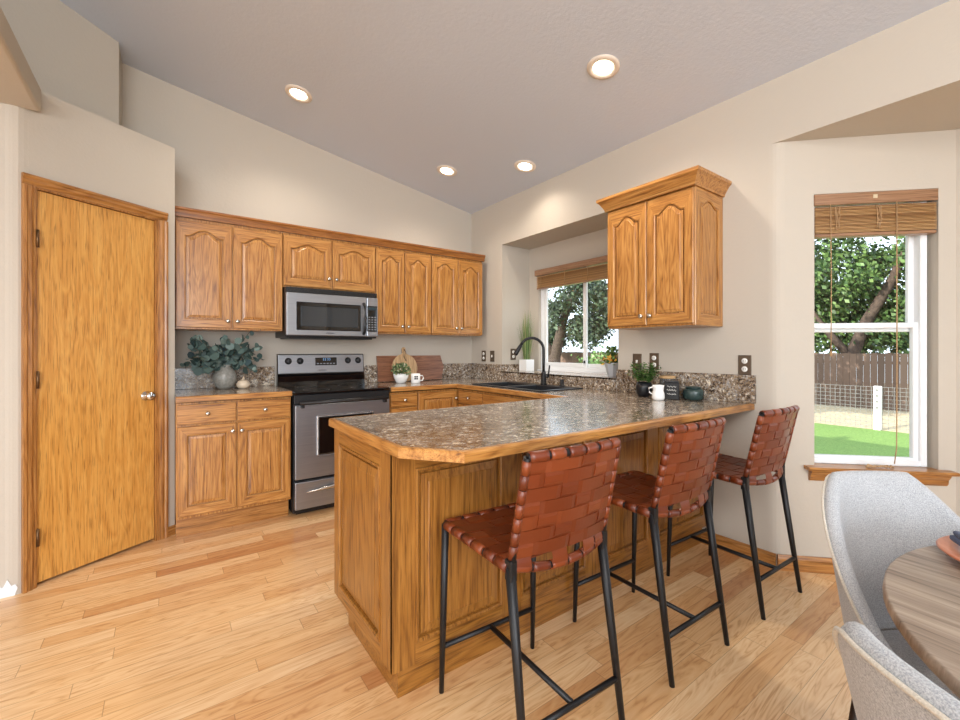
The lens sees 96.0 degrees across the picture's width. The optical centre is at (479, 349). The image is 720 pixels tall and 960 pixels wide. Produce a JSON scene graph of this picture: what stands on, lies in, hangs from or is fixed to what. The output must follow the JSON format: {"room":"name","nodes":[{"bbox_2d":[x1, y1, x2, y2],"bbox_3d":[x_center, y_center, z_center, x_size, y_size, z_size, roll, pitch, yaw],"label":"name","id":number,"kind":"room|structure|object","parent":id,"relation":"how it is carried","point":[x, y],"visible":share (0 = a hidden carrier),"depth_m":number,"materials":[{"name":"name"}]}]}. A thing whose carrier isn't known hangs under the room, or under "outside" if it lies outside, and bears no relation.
{"room":"kitchen","nodes":[
{"label":"kitchen","id":0,"kind":"room"},
{"bbox_2d":[0,6,40,110],"bbox_3d":[-2.219,-1.283,0.572,1.878,0.125,2.730,0,0,-36],"label":"wall header","id":1,"kind":"structure","parent":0,"point":[19,87],"depth_m":1.96,"materials":[{"name":"beige paint"}]},
{"bbox_2d":[0,0,121,125],"bbox_3d":[-3.140,-1.860,1.216,3.143,1.032,2.288,0,0,-36],"label":"wall","id":2,"kind":"structure","parent":0,"point":[71,60],"depth_m":2.61,"materials":[{"name":"beige paint"}]},
{"bbox_2d":[0,91,174,594],"bbox_3d":[-3.356,-0.061,1.941,3.243,2.570,0.859,0,0,-36],"label":"wall","id":3,"kind":"structure","parent":0,"point":[69,144],"depth_m":2.27,"materials":[{"name":"beige paint"}]},
{"bbox_2d":[0,580,17,598],"bbox_3d":[-2.363,1.182,2.132,0.116,0.085,0.010,0,0,-36],"label":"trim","id":4,"kind":"structure","parent":3,"relation":"attached to","point":[7,590],"depth_m":2.14,"materials":[{"name":"white"}]},
{"bbox_2d":[21,172,167,593],"bbox_3d":[-2.187,0.165,2.506,0.114,2.118,0.704,0,0,21],"label":"door","id":5,"kind":"structure","parent":3,"relation":"in","point":[94,266],"depth_m":2.45,"materials":[{"name":"brown wood"}]},
{"bbox_2d":[168,524,175,536],"bbox_3d":[-2.038,1.194,2.861,0.016,0.060,0.063,0,0,21],"label":"baseboard","id":6,"kind":"structure","parent":3,"relation":"attached to","point":[171,529],"depth_m":2.85,"materials":[{"name":"brown wood"}]},
{"bbox_2d":[122,63,470,386],"bbox_3d":[-3.306,-0.626,2.601,8.100,3.700,0.150,0,0,-36],"label":"wall","id":7,"kind":"structure","parent":0,"point":[227,161],"depth_m":3.67,"materials":[{"name":"beige paint"}]},
{"bbox_2d":[175,366,274,389],"bbox_3d":[-2.009,0.217,3.435,0.688,0.158,0.019,0,0,-36],"label":"backsplash","id":8,"kind":"structure","parent":7,"relation":"attached to","point":[185,378],"depth_m":3.36,"materials":[{"name":"stone"}]},
{"bbox_2d":[175,216,281,331],"bbox_3d":[-1.909,-0.538,3.302,0.690,0.780,0.353,0,0,-36],"label":"upper cabinet","id":9,"kind":"object","parent":7,"relation":"attached to","point":[228,277],"visible":0.99,"depth_m":3.16,"materials":[{"name":"brown wood"}]},
{"bbox_2d":[282,232,374,292],"bbox_3d":[-1.319,-0.713,3.729,0.760,0.430,0.353,0,0,-36],"label":"upper cabinet","id":10,"kind":"object","parent":7,"relation":"attached to","point":[307,261],"visible":0.98,"depth_m":3.59,"materials":[{"name":"brown wood"}]},
{"bbox_2d":[275,286,377,339],"bbox_3d":[-1.293,-0.291,3.677,0.738,0.402,0.467,0,0,-36],"label":"microwave","id":11,"kind":"object","parent":10,"relation":"attached to","point":[307,313],"visible":0.99,"depth_m":3.50,"materials":[{"name":"silver metal"}]},
{"bbox_2d":[175,206,484,261],"bbox_3d":[-1.118,-0.959,3.878,2.650,0.062,0.348,0,0,-36],"label":"crown molding","id":12,"kind":"structure","parent":10,"relation":"attached to","point":[185,212],"depth_m":3.51,"materials":[{"name":"brown wood"}]},
{"bbox_2d":[375,246,430,335],"bbox_3d":[-0.781,-0.538,4.119,0.564,0.780,0.353,0,0,-36],"label":"upper cabinet","id":13,"kind":"object","parent":7,"relation":"attached to","point":[402,277],"visible":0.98,"depth_m":3.99,"materials":[{"name":"brown wood"}]},
{"bbox_2d":[417,254,481,336],"bbox_3d":[-0.304,-0.538,4.465,0.609,0.780,0.353,0,0,-36],"label":"upper cabinet","id":14,"kind":"object","parent":7,"relation":"attached to","point":[456,283],"visible":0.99,"depth_m":4.33,"materials":[{"name":"brown wood"}]},
{"bbox_2d":[0,507,851,719],"bbox_3d":[0.412,1.274,0.113,11.200,0.100,8.900,0,0,-36],"label":"floor","id":15,"kind":"structure","parent":0,"point":[248,621],"depth_m":1.75,"materials":[{"name":"brown wood"}]},
{"bbox_2d":[175,396,290,537],"bbox_3d":[-1.822,0.782,3.179,0.688,0.885,0.653,0,0,-36],"label":"base cabinet","id":16,"kind":"object","parent":15,"relation":"on","point":[233,457],"visible":0.98,"depth_m":2.92,"materials":[{"name":"brown wood"}]},
{"bbox_2d":[175,366,291,402],"bbox_3d":[-1.825,0.235,3.181,0.688,0.194,0.647,0,0,-36],"label":"countertop","id":17,"kind":"structure","parent":16,"relation":"on","point":[189,387],"depth_m":3.25,"materials":[{"name":"stone"}]},
{"bbox_2d":[213,365,236,388],"bbox_3d":[-1.946,0.204,3.295,0.158,0.184,0.158,0,0,-36],"label":"vase","id":18,"kind":"object","parent":17,"relation":"on","point":[226,377],"visible":0.82,"depth_m":3.24,"materials":[{"name":"grey ceramic"}]},
{"bbox_2d":[180,331,263,375],"bbox_3d":[-1.938,0.020,3.276,0.556,0.336,0.340,0,0,-36],"label":"bunch","id":19,"kind":"object","parent":18,"relation":"in","point":[214,357],"visible":0.94,"depth_m":3.22,"materials":[{"name":"green plant"}]},
{"bbox_2d":[236,376,249,388],"bbox_3d":[-1.824,0.250,3.331,0.096,0.092,0.096,0,0,-36],"label":"ornament","id":20,"kind":"object","parent":17,"relation":"on","point":[241,384],"visible":1,"depth_m":3.30,"materials":[{"name":"beige ceramic"}]},
{"bbox_2d":[276,354,389,514],"bbox_3d":[-1.217,0.629,3.589,0.745,1.190,0.692,0,0,-36],"label":"range","id":21,"kind":"object","parent":15,"relation":"on","point":[312,407],"visible":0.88,"depth_m":3.29,"materials":[{"name":"silver metal"}]},
{"bbox_2d":[288,394,333,513],"bbox_3d":[-1.246,0.767,3.628,0.745,0.875,0.595,0,0,-36],"label":"oven","id":22,"kind":"object","parent":21,"relation":"attached to","point":[291,501],"depth_m":3.20,"materials":[{"name":"silver metal"}]},
{"bbox_2d":[281,383,389,394],"bbox_3d":[-1.213,0.319,3.583,0.745,0.020,0.575,0,0,-36],"label":"cooktop","id":23,"kind":"object","parent":21,"relation":"in","point":[296,388],"depth_m":3.48,"materials":[{"name":"black glass"}]},
{"bbox_2d":[389,390,416,412],"bbox_3d":[-0.816,0.790,3.909,0.254,0.868,0.653,0,0,-36],"label":"base cabinet","id":24,"kind":"object","parent":15,"relation":"on","point":[399,401],"visible":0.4,"depth_m":3.66,"materials":[{"name":"brown wood"}]},
{"bbox_2d":[413,388,457,409],"bbox_3d":[-0.311,0.790,4.275,0.990,0.868,0.653,0,0,-36],"label":"base cabinet","id":25,"kind":"object","parent":15,"relation":"on","point":[447,397],"visible":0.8,"depth_m":3.86,"materials":[{"name":"brown wood"}]},
{"bbox_2d":[458,388,538,406],"bbox_3d":[0.409,0.790,3.606,0.622,0.868,1.360,0,0,-36],"label":"base cabinet","id":26,"kind":"object","parent":15,"relation":"on","point":[466,397],"visible":0.14,"depth_m":3.67,"materials":[{"name":"brown wood"}]},
{"bbox_2d":[334,418,709,697],"bbox_3d":[0.393,0.789,2.325,2.153,0.871,0.621,0,0,-36],"label":"base cabinet","id":27,"kind":"object","parent":15,"relation":"on","point":[390,512],"visible":0.55,"depth_m":1.65,"materials":[{"name":"brown wood"}]},
{"bbox_2d":[329,363,755,462],"bbox_3d":[0.028,0.246,3.142,2.536,0.200,2.885,0,0,-36],"label":"countertop","id":28,"kind":"structure","parent":27,"relation":"on","point":[606,406],"depth_m":2.08,"materials":[{"name":"stone"}]},
{"bbox_2d":[391,362,410,382],"bbox_3d":[-0.742,0.212,4.091,0.195,0.197,0.201,0,0,-36],"label":"potted plant","id":29,"kind":"object","parent":28,"relation":"on","point":[400,376],"visible":0.99,"depth_m":4.05,"materials":[{"name":"green plant"}]},
{"bbox_2d":[393,373,408,382],"bbox_3d":[-0.747,0.267,4.084,0.146,0.085,0.146,0,0,-36],"label":"bowl","id":30,"kind":"object","parent":28,"relation":"on","point":[399,377],"depth_m":4.03,"materials":[{"name":"white ceramic"}]},
{"bbox_2d":[392,347,416,380],"bbox_3d":[-0.748,0.142,4.278,0.272,0.337,0.062,0,0,-36],"label":"cutting board","id":31,"kind":"object","parent":28,"relation":"on","point":[403,357],"visible":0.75,"depth_m":4.29,"materials":[{"name":"brown wood"}]},
{"bbox_2d":[376,355,443,381],"bbox_3d":[-0.687,0.181,4.361,0.735,0.250,0.053,0,0,-36],"label":"cutting board","id":32,"kind":"object","parent":28,"relation":"on","point":[430,367],"visible":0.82,"depth_m":4.41,"materials":[{"name":"brown wood"}]},
{"bbox_2d":[411,373,423,382],"bbox_3d":[-0.595,0.266,4.079,0.109,0.088,0.092,0,0,-36],"label":"mug","id":33,"kind":"object","parent":28,"relation":"on","point":[415,377],"visible":0.98,"depth_m":4.04,"materials":[{"name":"white ceramic"}]},
{"bbox_2d":[517,311,535,370],"bbox_3d":[0.468,-0.112,4.395,0.234,0.648,0.197,0,0,-16],"label":"potted grass","id":34,"kind":"object","parent":28,"relation":"on","point":[526,363],"depth_m":4.39,"materials":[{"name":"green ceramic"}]},
{"bbox_2d":[472,381,582,391],"bbox_3d":[0.375,0.391,3.668,0.468,0.180,0.880,0,0,-36],"label":"sink","id":35,"kind":"object","parent":28,"relation":"in","point":[534,387],"visible":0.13,"depth_m":3.67,"materials":[{"name":"black"}]},
{"bbox_2d":[514,337,549,384],"bbox_3d":[0.446,0.092,3.743,0.316,0.418,0.076,0,0,-1],"label":"faucet","id":36,"kind":"object","parent":28,"relation":"on","point":[544,376],"visible":1,"depth_m":3.73,"materials":[{"name":"black metal"}]},
{"bbox_2d":[600,345,617,376],"bbox_3d":[1.071,0.085,3.474,0.174,0.254,0.185,0,0,-36],"label":"flower pot","id":37,"kind":"object","parent":28,"relation":"on","point":[611,364],"visible":0.94,"depth_m":3.44,"materials":[{"name":"grey ceramic"}]},
{"bbox_2d":[627,362,660,396],"bbox_3d":[1.100,0.193,2.894,0.229,0.233,0.218,0,0,-36],"label":"potted fern","id":38,"kind":"object","parent":28,"relation":"on","point":[642,388],"visible":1,"depth_m":2.86,"materials":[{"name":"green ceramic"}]},
{"bbox_2d":[636,382,651,396],"bbox_3d":[1.099,0.262,2.896,0.104,0.095,0.104,0,0,-36],"label":"pot","id":39,"kind":"object","parent":38,"relation":"on","point":[642,388],"depth_m":2.86,"materials":[{"name":"black ceramic"}]},
{"bbox_2d":[649,385,664,399],"bbox_3d":[1.106,0.264,2.692,0.074,0.092,0.085,0,0,-36],"label":"mug","id":40,"kind":"object","parent":28,"relation":"on","point":[658,393],"visible":1,"depth_m":2.66,"materials":[{"name":"white ceramic"}]},
{"bbox_2d":[659,375,675,384],"bbox_3d":[1.240,0.240,2.856,0.100,0.140,0.100,0,0,-36],"label":"glass jar","id":41,"kind":"object","parent":28,"relation":"on","point":[663,378],"visible":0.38,"depth_m":2.83,"materials":[{"name":"white"}]},
{"bbox_2d":[664,380,678,399],"bbox_3d":[1.212,0.251,2.731,0.084,0.118,0.072,0,0,27],"label":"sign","id":42,"kind":"object","parent":28,"relation":"on","point":[671,387],"visible":1,"depth_m":2.70,"materials":[{"name":"black"}]},
{"bbox_2d":[683,386,703,400],"bbox_3d":[1.333,0.267,2.702,0.122,0.085,0.122,0,0,-36],"label":"canister","id":43,"kind":"object","parent":28,"relation":"on","point":[696,393],"visible":1,"depth_m":2.66,"materials":[{"name":"ceramic"}]},
{"bbox_2d":[439,437,624,719],"bbox_3d":[0.172,0.750,1.457,0.440,0.952,0.505,0,0,-33],"label":"bar stool","id":44,"kind":"object","parent":15,"relation":"on","point":[564,495],"visible":1,"depth_m":1.30,"materials":[{"name":"brown leather"}]},
{"bbox_2d":[573,417,729,687],"bbox_3d":[0.739,0.750,1.867,0.440,0.952,0.505,0,0,-34],"label":"bar stool","id":45,"kind":"object","parent":15,"relation":"on","point":[690,451],"visible":0.93,"depth_m":1.70,"materials":[{"name":"brown leather"}]},
{"bbox_2d":[666,405,801,619],"bbox_3d":[1.332,0.750,2.260,0.440,0.952,0.505,0,0,-34],"label":"bar stool","id":46,"kind":"object","parent":15,"relation":"on","point":[774,428],"visible":0.86,"depth_m":2.08,"materials":[{"name":"brown leather"}]},
{"bbox_2d":[821,470,959,719],"bbox_3d":[1.142,0.791,1.051,0.456,0.869,0.493,0,0,0],"label":"dining chair","id":47,"kind":"object","parent":15,"relation":"on","point":[871,519],"visible":0.5,"depth_m":1.21,"materials":[{"name":"grey fabric"}]},
{"bbox_2d":[881,630,959,700],"bbox_3d":[1.142,0.802,0.986,0.366,0.105,0.345,0,0,0],"label":"seat cushion","id":48,"kind":"object","parent":47,"relation":"on","point":[894,638],"depth_m":1.06,"materials":[{"name":"grey fabric"}]},
{"bbox_2d":[832,621,959,719],"bbox_3d":[0.708,0.791,0.470,0.493,0.869,0.456,0,0,-2],"label":"dining chair","id":49,"kind":"object","parent":15,"relation":"on","point":[882,686],"visible":1,"depth_m":0.51,"materials":[{"name":"grey fabric"}]},
{"bbox_2d":[882,545,959,697],"bbox_3d":[1.239,0.846,0.483,1.156,0.756,1.156,0,0,-31],"label":"dining table","id":50,"kind":"object","parent":15,"relation":"on","point":[921,586],"visible":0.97,"depth_m":0.79,"materials":[{"name":"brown wood"}]},
{"bbox_2d":[936,535,959,561],"bbox_3d":[1.154,0.456,0.904,0.276,0.024,0.276,0,0,-36],"label":"plate","id":51,"kind":"object","parent":50,"relation":"on","point":[945,544],"visible":0.89,"depth_m":0.99,"materials":[{"name":"ceramic"}]},
{"bbox_2d":[949,531,959,545],"bbox_3d":[1.125,0.432,0.907,0.140,0.024,0.170,0,0,25],"label":"folded napkin","id":52,"kind":"object","parent":51,"relation":"on","point":[955,538],"visible":1,"depth_m":0.99,"materials":[{"name":"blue fabric"}]},
{"bbox_2d":[60,0,949,213],"bbox_3d":[-0.822,-1.982,-0.843,8.080,0.965,8.800,0,0,-36],"label":"ceiling","id":53,"kind":"structure","parent":0,"point":[400,90],"depth_m":2.66,"materials":[{"name":"white paint"}]},
{"bbox_2d":[285,84,311,102],"bbox_3d":[-1.315,-1.855,3.135,0.185,0.040,0.187,0,0,-31],"label":"recessed light","id":54,"kind":"object","parent":53,"relation":"in","point":[295,92],"visible":1,"depth_m":3.12,"materials":[{"name":"beige"}]},
{"bbox_2d":[437,165,456,175],"bbox_3d":[-0.302,-1.634,3.943,0.185,0.040,0.187,0,0,-31],"label":"recessed light","id":55,"kind":"object","parent":53,"relation":"in","point":[445,170],"visible":1,"depth_m":3.93,"materials":[{"name":"beige"}]},
{"bbox_2d":[514,160,535,171],"bbox_3d":[0.384,-1.565,3.684,0.185,0.040,0.187,0,0,-31],"label":"recessed light","id":56,"kind":"object","parent":53,"relation":"in","point":[524,165],"visible":1,"depth_m":3.67,"materials":[{"name":"beige"}]},
{"bbox_2d":[587,54,619,79],"bbox_3d":[0.715,-1.637,2.507,0.185,0.040,0.187,0,0,-31],"label":"recessed light","id":57,"kind":"object","parent":53,"relation":"in","point":[602,69],"visible":1,"depth_m":2.49,"materials":[{"name":"beige"}]},
{"bbox_2d":[519,359,533,370],"bbox_3d":[0.477,0.154,4.428,0.110,0.115,0.110,0,0,-36],"label":"pot","id":58,"kind":"object","parent":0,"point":[524,364],"depth_m":4.39,"materials":[{"name":"white ceramic"}]},
{"bbox_2d":[471,0,959,565],"bbox_3d":[2.722,-0.251,1.585,0.749,2.950,8.571,0,0,-36],"label":"wall","id":59,"kind":"structure","parent":0,"point":[914,62],"depth_m":2.42,"materials":[{"name":"beige paint"}]},
{"bbox_2d":[482,351,485,360],"bbox_3d":[0.038,0.064,4.641,0.010,0.116,0.072,0,0,-36],"label":"wall outlet","id":60,"kind":"object","parent":59,"relation":"attached to","point":[483,352],"visible":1,"depth_m":4.63,"materials":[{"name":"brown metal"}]},
{"bbox_2d":[490,351,493,361],"bbox_3d":[0.125,0.064,4.518,0.014,0.116,0.072,0,0,-36],"label":"light switch","id":61,"kind":"object","parent":59,"relation":"attached to","point":[491,352],"visible":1,"depth_m":4.51,"materials":[{"name":"brown metal"}]},
{"bbox_2d":[511,349,515,359],"bbox_3d":[0.345,0.044,4.473,0.072,0.116,0.010,0,0,-36],"label":"wall outlet","id":62,"kind":"object","parent":59,"relation":"attached to","point":[513,357],"visible":0.91,"depth_m":4.47,"materials":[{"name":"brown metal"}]},
{"bbox_2d":[364,363,755,403],"bbox_3d":[0.566,0.228,3.840,3.144,0.164,1.286,0,0,31],"label":"backsplash","id":63,"kind":"structure","parent":59,"relation":"attached to","point":[720,387],"depth_m":3.33,"materials":[{"name":"stone"}]},
{"bbox_2d":[537,263,606,373],"bbox_3d":[0.968,-0.295,4.082,0.112,1.042,1.115,0,0,-36],"label":"window","id":64,"kind":"structure","parent":59,"relation":"in","point":[584,367],"depth_m":4.15,"materials":[{"name":"white plastic"}]},
{"bbox_2d":[535,255,607,289],"bbox_3d":[0.907,-0.721,4.038,0.058,0.200,1.105,0,0,-36],"label":"window blind","id":65,"kind":"object","parent":64,"relation":"attached to","point":[561,278],"visible":0.65,"depth_m":4.05,"materials":[{"name":"brown wood"}]},
{"bbox_2d":[633,354,641,369],"bbox_3d":[1.134,0.084,3.126,0.014,0.116,0.072,0,0,-36],"label":"light switch","id":66,"kind":"object","parent":59,"relation":"attached to","point":[637,358],"visible":0.66,"depth_m":3.12,"materials":[{"name":"brown metal"}]},
{"bbox_2d":[650,353,658,369],"bbox_3d":[1.215,0.079,3.017,0.010,0.116,0.072,0,0,-36],"label":"wall outlet","id":67,"kind":"object","parent":59,"relation":"attached to","point":[654,357],"visible":0.79,"depth_m":3.01,"materials":[{"name":"brown metal"}]},
{"bbox_2d":[596,165,731,329],"bbox_3d":[1.155,-0.580,2.775,0.392,0.875,0.698,0,0,-36],"label":"upper cabinet","id":68,"kind":"object","parent":59,"relation":"attached to","point":[665,234],"visible":1,"depth_m":2.61,"materials":[{"name":"brown wood"}]},
{"bbox_2d":[701,532,775,565],"bbox_3d":[1.529,1.182,2.581,0.014,0.085,0.415,0,0,-36],"label":"baseboard","id":69,"kind":"structure","parent":59,"relation":"attached to","point":[769,557],"depth_m":2.56,"materials":[{"name":"brown wood"}]},
{"bbox_2d":[738,355,750,374],"bbox_3d":[1.558,0.088,2.544,0.010,0.116,0.072,0,0,-36],"label":"wall outlet","id":70,"kind":"object","parent":59,"relation":"attached to","point":[744,361],"visible":1,"depth_m":2.54,"materials":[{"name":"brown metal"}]},
{"bbox_2d":[741,358,747,363],"bbox_3d":[1.557,0.064,2.543,0.006,0.033,0.033,0,0,-36],"label":"socket","id":71,"kind":"object","parent":70,"relation":"attached to","point":[743,360],"depth_m":2.54,"materials":[{"name":"white plastic"}]},
{"bbox_2d":[777,554,834,574],"bbox_3d":[2.083,1.182,2.339,0.861,0.085,0.014,0,0,9],"label":"baseboard","id":72,"kind":"structure","parent":59,"relation":"attached to","point":[808,564],"depth_m":2.38,"materials":[{"name":"brown wood"}]},
{"bbox_2d":[804,201,959,485],"bbox_3d":[2.143,-0.070,2.371,0.700,1.577,0.183,0,0,9],"label":"window","id":73,"kind":"structure","parent":59,"relation":"in","point":[915,323],"depth_m":2.36,"materials":[{"name":"white plastic"}]},
{"bbox_2d":[814,188,937,468],"bbox_3d":[2.138,-0.111,2.349,0.592,1.492,0.081,0,0,9],"label":"window blind","id":74,"kind":"object","parent":73,"relation":"attached to","point":[912,219],"visible":0.94,"depth_m":2.33,"materials":[{"name":"brown wood"}]},
{"bbox_2d":[819,93,959,138],"bbox_3d":[3.011,-1.244,1.441,0.770,0.164,3.600,0,0,-36],"label":"ceiling","id":75,"kind":"structure","parent":0,"point":[943,114],"depth_m":2.20,"materials":[{"name":"beige paint"}]},
{"label":"outside","id":76,"kind":"structure","parent":0,"visible":0},
{"bbox_2d":[814,423,908,456],"bbox_3d":[-1.232,1.744,15.162,8.600,0.100,54.000,0,0,-36],"label":"lawn","id":77,"kind":"structure","parent":76,"point":[828,439],"depth_m":8.00,"materials":[{"name":"green plant"}]},
{"bbox_2d":[814,238,851,284],"bbox_3d":[6.270,-1.755,9.388,3.047,6.910,6.098,0,0,-36],"label":"tree","id":78,"kind":"object","parent":77,"relation":"on","point":[816,247],"visible":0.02,"depth_m":9.03,"materials":[{"name":"green plant"}]},
{"bbox_2d":[873,386,881,429],"bbox_3d":[8.427,1.229,9.158,0.124,0.930,0.120,0,0,-36],"label":"post","id":79,"kind":"object","parent":77,"relation":"on","point":[877,390],"visible":1,"depth_m":9.12,"materials":[{"name":"white"}]},
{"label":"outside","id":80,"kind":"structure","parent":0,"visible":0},
{"bbox_2d":[814,383,908,432],"bbox_3d":[9.456,1.747,22.909,17.800,0.094,54.000,0,0,-36],"label":"ground","id":81,"kind":"structure","parent":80,"point":[902,415],"depth_m":10.89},
{"bbox_2d":[548,280,617,361],"bbox_3d":[3.443,-1.439,20.134,3.743,6.367,9.494,0,0,-38],"label":"tree","id":82,"kind":"object","parent":81,"relation":"on","point":[559,312],"visible":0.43,"depth_m":18.73,"materials":[{"name":"green plant"}]},
{"bbox_2d":[571,344,610,363],"bbox_3d":[4.119,0.816,16.399,1.922,2.059,1.858,0,0,3],"label":"shrub","id":83,"kind":"object","parent":81,"relation":"on","point":[592,356],"visible":0.13,"depth_m":16.17,"materials":[{"name":"green plant"}]},
{"bbox_2d":[548,352,908,411],"bbox_3d":[7.349,0.883,17.858,0.060,1.592,40.293,0,0,-36],"label":"fence","id":84,"kind":"object","parent":81,"relation":"on","point":[859,370],"visible":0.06,"depth_m":12.69,"materials":[{"name":"brown wood"}]},
{"bbox_2d":[814,236,908,354],"bbox_3d":[12.320,-2.400,14.357,4.595,8.258,7.086,0,0,-33],"label":"tree","id":85,"kind":"object","parent":81,"relation":"on","point":[860,286],"visible":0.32,"depth_m":13.59,"materials":[{"name":"green plant"}]},
{"bbox_2d":[814,384,908,429],"bbox_3d":[8.230,1.194,9.730,0.053,1.000,8.103,0,0,-36],"label":"wire fence","id":86,"kind":"object","parent":81,"relation":"on","point":[855,393],"visible":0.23,"depth_m":9.49,"materials":[{"name":"grey metal"}]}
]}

